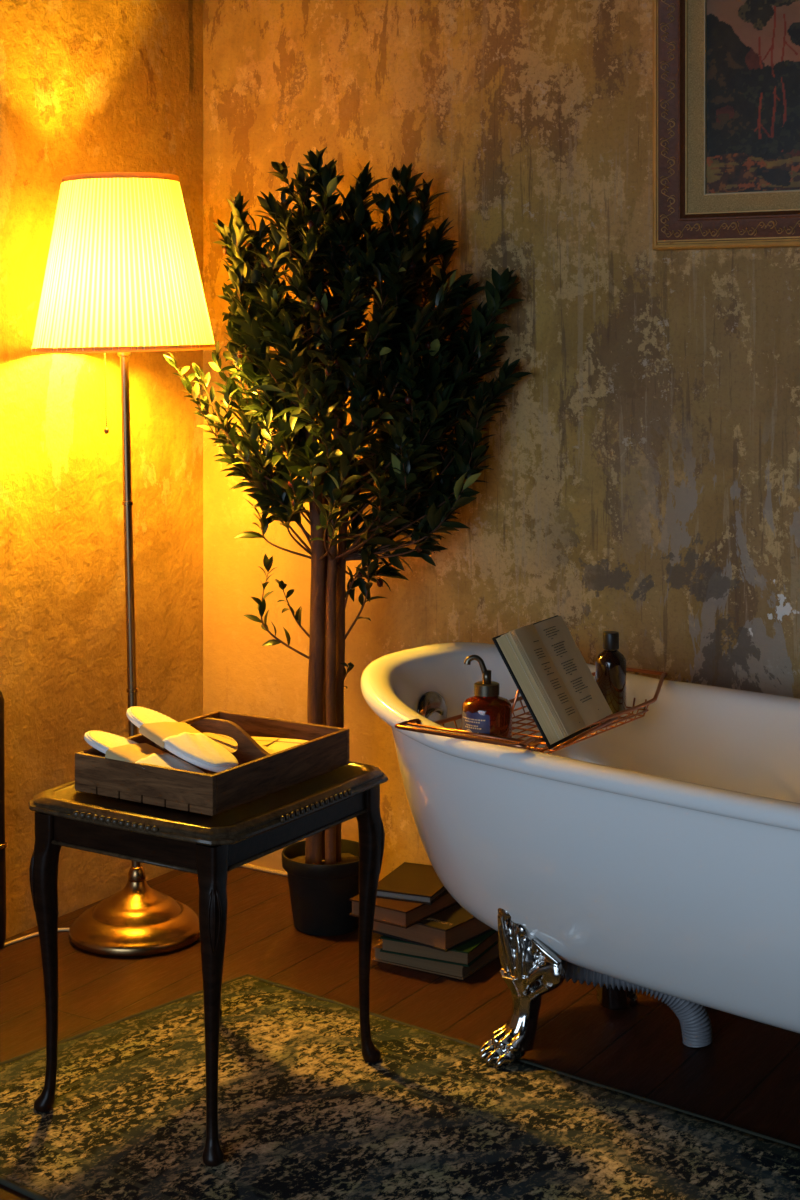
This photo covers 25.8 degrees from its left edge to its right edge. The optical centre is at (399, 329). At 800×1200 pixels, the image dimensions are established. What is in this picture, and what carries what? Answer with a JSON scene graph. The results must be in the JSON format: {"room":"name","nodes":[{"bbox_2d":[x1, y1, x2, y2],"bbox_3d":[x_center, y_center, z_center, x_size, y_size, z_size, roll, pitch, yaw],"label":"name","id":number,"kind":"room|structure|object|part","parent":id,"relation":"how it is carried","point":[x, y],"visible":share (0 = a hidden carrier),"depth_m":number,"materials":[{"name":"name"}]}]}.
{"room":"bathroom","nodes":[
{"label":"bathroom","id":0,"kind":"room"},
{"bbox_2d":[0,0,202,938],"bbox_3d":[-1.861,-0.205,2.004,0.120,2.900,5.320,0,0,32],"label":"wall","id":1,"kind":"structure","parent":0,"point":[87,86],"depth_m":3.76,"materials":[{"name":"paint"}]},
{"bbox_2d":[0,867,799,1199],"bbox_3d":[0.090,1.295,0.785,4.720,0.100,5.320,0,0,32],"label":"floor","id":2,"kind":"structure","parent":0,"point":[748,1076],"depth_m":3.22,"materials":[{"name":"brown wood"}]},
{"bbox_2d":[0,691,6,947],"bbox_3d":[-0.807,0.985,3.523,0.031,0.519,0.031,0,0,32],"label":"wooden post","id":3,"kind":"object","parent":2,"relation":"on","point":[3,844],"visible":1,"depth_m":3.52,"materials":[{"name":"gold wood"}]},
{"bbox_2d":[4,928,68,945],"bbox_3d":[-0.861,1.241,3.413,0.052,0.008,0.568,0,0,37],"label":"power cord","id":4,"kind":"object","parent":2,"relation":"on","point":[59,929],"visible":0.59,"depth_m":3.57,"materials":[{"name":"plastic"}]},
{"bbox_2d":[31,172,214,956],"bbox_3d":[-0.568,0.464,3.600,0.373,1.560,0.374,0,0,32],"label":"floor lamp","id":5,"kind":"object","parent":2,"relation":"on","point":[122,276],"visible":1,"depth_m":3.49,"materials":[{"name":"white fabric"}]},
{"bbox_3d":[-0.589,0.104,3.600,0.042,0.192,0.004,0,0,0],"label":"pull chain","id":6,"kind":"part","parent":5,"relation":"part of","materials":[{"name":"gold metal"}]},
{"bbox_3d":[-0.575,-0.308,3.600,0.240,0.012,0.240,-1,0,32],"label":"braid trim","id":7,"kind":"part","parent":5,"relation":"part of","materials":[{"name":"fabric"}]},
{"bbox_3d":[-0.571,-0.135,3.600,0.373,0.350,0.374,-1,0,32],"label":"lamp shade","id":8,"kind":"part","parent":5,"relation":"part of","materials":[{"name":"fabric"}]},
{"bbox_3d":[-0.568,0.038,3.600,0.373,0.012,0.373,-1,0,32],"label":"braid trim","id":9,"kind":"part","parent":5,"relation":"part of","materials":[{"name":"fabric"}]},
{"bbox_2d":[118,352,130,356],"bbox_3d":[-0.568,0.029,3.600,0.028,0.052,0.028,0,0,32],"label":"socket","id":10,"kind":"object","parent":5,"relation":"attached to","point":[121,354],"depth_m":3.59,"materials":[{"name":"gold metal"}]},
{"bbox_2d":[281,839,358,935],"bbox_3d":[-0.153,1.167,3.658,0.190,0.154,0.190,0,0,32],"label":"plant pot","id":11,"kind":"object","parent":2,"relation":"on","point":[320,895],"visible":0.71,"depth_m":3.59,"materials":[{"name":"black plastic"}]},
{"bbox_2d":[164,147,531,864],"bbox_3d":[-0.105,0.363,3.662,0.585,1.505,0.564,0,0,-35],"label":"potted tree","id":12,"kind":"object","parent":11,"relation":"in","point":[424,391],"visible":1,"depth_m":3.60,"materials":[{"name":"green plant"}]},
{"bbox_2d":[0,974,799,1199],"bbox_3d":[0.175,1.240,2.469,1.973,0.010,0.820,0,0,38],"label":"area rug","id":13,"kind":"object","parent":2,"relation":"on","point":[302,1114],"visible":0.98,"depth_m":2.73,"materials":[{"name":"green carpet"}]},
{"bbox_2d":[29,761,387,1166],"bbox_3d":[-0.307,0.988,2.873,0.425,0.498,0.490,0,0,32],"label":"side table","id":14,"kind":"object","parent":13,"relation":"on","point":[209,847],"visible":0.66,"depth_m":2.73,"materials":[{"name":"brown wood"}]},
{"bbox_3d":[-0.561,1.001,2.781,0.044,0.472,0.044,0,0,32],"label":"leg","id":15,"kind":"part","parent":14,"relation":"part of","materials":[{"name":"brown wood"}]},
{"bbox_2d":[75,710,348,815],"bbox_3d":[-0.304,0.692,2.892,0.280,0.094,0.376,0,0,32],"label":"wooden tray","id":16,"kind":"object","parent":14,"relation":"on","point":[259,773],"visible":0.73,"depth_m":2.79,"materials":[{"name":"brown wood"}]},
{"bbox_2d":[84,731,205,773],"bbox_3d":[-0.404,0.687,2.792,0.257,0.065,0.100,0,0,34],"label":"slipper","id":17,"kind":"object","parent":16,"relation":"on","point":[115,747],"visible":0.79,"depth_m":2.79,"materials":[{"name":"white terry fabric"},{"name":"white foam"}]},
{"bbox_2d":[126,706,237,772],"bbox_3d":[-0.357,0.662,2.833,0.256,0.070,0.100,0,0,45],"label":"slipper","id":18,"kind":"object","parent":17,"relation":"on","point":[181,739],"visible":0.97,"depth_m":2.80,"materials":[{"name":"white terry fabric"},{"name":"white foam"}]},
{"bbox_3d":[-0.401,0.709,2.736,0.280,0.060,0.010,0,0,32],"label":"panel","id":19,"kind":"part","parent":16,"relation":"part of","materials":[{"name":"brown wood"}]},
{"bbox_3d":[-0.418,0.709,2.963,0.010,0.060,0.357,0,0,32],"label":"panel","id":20,"kind":"part","parent":16,"relation":"part of","materials":[{"name":"brown wood"}]},
{"bbox_2d":[188,724,276,753],"bbox_3d":[-0.292,0.692,2.939,0.204,0.037,0.062,0,0,40],"label":"paper packet","id":21,"kind":"object","parent":16,"relation":"in","point":[227,742],"visible":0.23,"depth_m":2.92,"materials":[{"name":"beige paper"}]},
{"bbox_3d":[-0.189,0.709,2.820,0.010,0.060,0.357,0,0,32],"label":"panel","id":22,"kind":"part","parent":16,"relation":"part of","materials":[{"name":"brown wood"}]},
{"bbox_2d":[251,736,307,751],"bbox_3d":[-0.251,0.706,2.976,0.215,0.029,0.095,0,0,24],"label":"paper packet","id":23,"kind":"object","parent":16,"relation":"in","point":[276,744],"visible":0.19,"depth_m":2.95,"materials":[{"name":"beige paper"}]},
{"bbox_3d":[-0.207,0.709,3.047,0.280,0.060,0.010,0,0,32],"label":"panel","id":24,"kind":"part","parent":16,"relation":"part of","materials":[{"name":"brown wood"}]},
{"bbox_3d":[-0.279,1.001,2.604,0.044,0.472,0.044,0,0,32],"label":"leg","id":25,"kind":"part","parent":14,"relation":"part of","materials":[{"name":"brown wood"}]},
{"bbox_3d":[-0.053,1.001,2.966,0.044,0.472,0.044,0,0,32],"label":"leg","id":26,"kind":"part","parent":14,"relation":"part of","materials":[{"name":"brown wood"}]},
{"bbox_2d":[372,941,498,979],"bbox_3d":[0.086,1.231,3.491,0.205,0.026,0.206,0,0,31],"label":"book","id":27,"kind":"object","parent":2,"relation":"on","point":[445,969],"visible":0.23,"depth_m":3.41,"materials":[{"name":"paper"}]},
{"bbox_2d":[380,930,497,966],"bbox_3d":[0.084,1.204,3.466,0.190,0.028,0.176,0,0,26],"label":"book","id":28,"kind":"object","parent":27,"relation":"on","point":[466,954],"visible":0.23,"depth_m":3.40,"materials":[{"name":"paper"}]},
{"bbox_2d":[373,903,493,951],"bbox_3d":[0.081,1.168,3.488,0.185,0.043,0.216,0,0,38],"label":"book","id":29,"kind":"object","parent":28,"relation":"on","point":[452,927],"visible":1,"depth_m":3.40,"materials":[{"name":"brown paper"}]},
{"bbox_2d":[349,891,457,928],"bbox_3d":[0.012,1.131,3.472,0.136,0.032,0.196,0,0,35],"label":"book","id":30,"kind":"object","parent":29,"relation":"on","point":[402,914],"visible":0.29,"depth_m":3.40,"materials":[{"name":"brown paper"}]},
{"bbox_2d":[376,862,446,904],"bbox_3d":[0.036,1.107,3.508,0.130,0.016,0.191,0,0,22],"label":"book","id":31,"kind":"object","parent":30,"relation":"on","point":[409,882],"visible":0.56,"depth_m":3.46,"materials":[{"name":"brown paper"}]},
{"bbox_2d":[361,642,799,1067],"bbox_3d":[0.583,0.923,2.832,1.505,0.641,0.682,0,0,41],"label":"bathtub","id":32,"kind":"object","parent":2,"relation":"on","point":[659,851],"visible":0.96,"depth_m":2.81,"materials":[{"name":"white ceramic"}]},
{"bbox_3d":[0.060,0.709,3.251,0.075,0.075,0.010,0,-10,-42],"label":"overflow plate","id":33,"kind":"part","parent":32,"relation":"part of","materials":[{"name":"silver metal"}]},
{"bbox_3d":[0.066,0.709,3.244,0.045,0.016,0.014,0,-10,-42],"label":"turn handle","id":34,"kind":"part","parent":32,"relation":"part of","materials":[{"name":"silver metal"}]},
{"bbox_2d":[395,667,666,753],"bbox_3d":[0.280,0.634,3.078,0.254,0.126,0.656,0,0,35],"label":"caddy","id":35,"kind":"object","parent":32,"relation":"on","point":[615,718],"visible":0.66,"depth_m":2.94,"materials":[{"name":"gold metal"}]},
{"bbox_2d":[462,655,511,741],"bbox_3d":[0.144,0.616,2.908,0.084,0.153,0.084,0,0,12],"label":"soap dispenser","id":36,"kind":"object","parent":35,"relation":"in","point":[486,712],"visible":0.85,"depth_m":2.88,"materials":[{"name":"orange glass"}]},
{"bbox_2d":[463,716,484,729],"bbox_3d":[0.120,0.647,2.877,0.045,0.016,0.006,0,0,38],"label":"print","id":37,"kind":"object","parent":36,"relation":"on","point":[469,722],"depth_m":2.87,"materials":[{"name":"blue paper"}]},
{"bbox_2d":[492,615,612,749],"bbox_3d":[0.269,0.586,2.958,0.126,0.183,0.261,0,0,29],"label":"open book","id":38,"kind":"object","parent":35,"relation":"on","point":[560,692],"visible":1,"depth_m":2.90,"materials":[{"name":"beige paper"}]},
{"bbox_2d":[595,631,625,714],"bbox_3d":[0.381,0.620,3.166,0.056,0.146,0.056,0,0,32],"label":"bottle","id":39,"kind":"object","parent":35,"relation":"in","point":[610,664],"visible":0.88,"depth_m":3.14,"materials":[{"name":"black glass"}]},
{"bbox_2d":[560,959,712,1047],"bbox_3d":[0.364,1.167,3.086,0.370,0.154,0.064,0,0,13],"label":"hose","id":40,"kind":"object","parent":32,"relation":"attached to","point":[694,1019],"visible":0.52,"depth_m":3.04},
{"bbox_2d":[203,0,799,881],"bbox_3d":[1.518,-0.205,2.958,4.600,2.900,0.120,0,0,32],"label":"wall","id":41,"kind":"structure","parent":0,"point":[643,486],"depth_m":3.66,"materials":[{"name":"paint"}]},
{"bbox_2d":[240,864,287,876],"bbox_3d":[1.484,1.242,2.904,4.600,0.010,0.012,0,0,32],"label":"trim","id":42,"kind":"structure","parent":41,"relation":"attached to","point":[249,866],"depth_m":4.02,"materials":[{"name":"orange wood"}]},
{"bbox_2d":[653,0,799,250],"bbox_3d":[0.866,-0.519,3.272,0.849,0.720,0.038,0,0,32],"label":"framed painting","id":43,"kind":"object","parent":41,"relation":"attached to","point":[726,73],"visible":1,"depth_m":3.42,"materials":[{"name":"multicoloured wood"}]}
]}

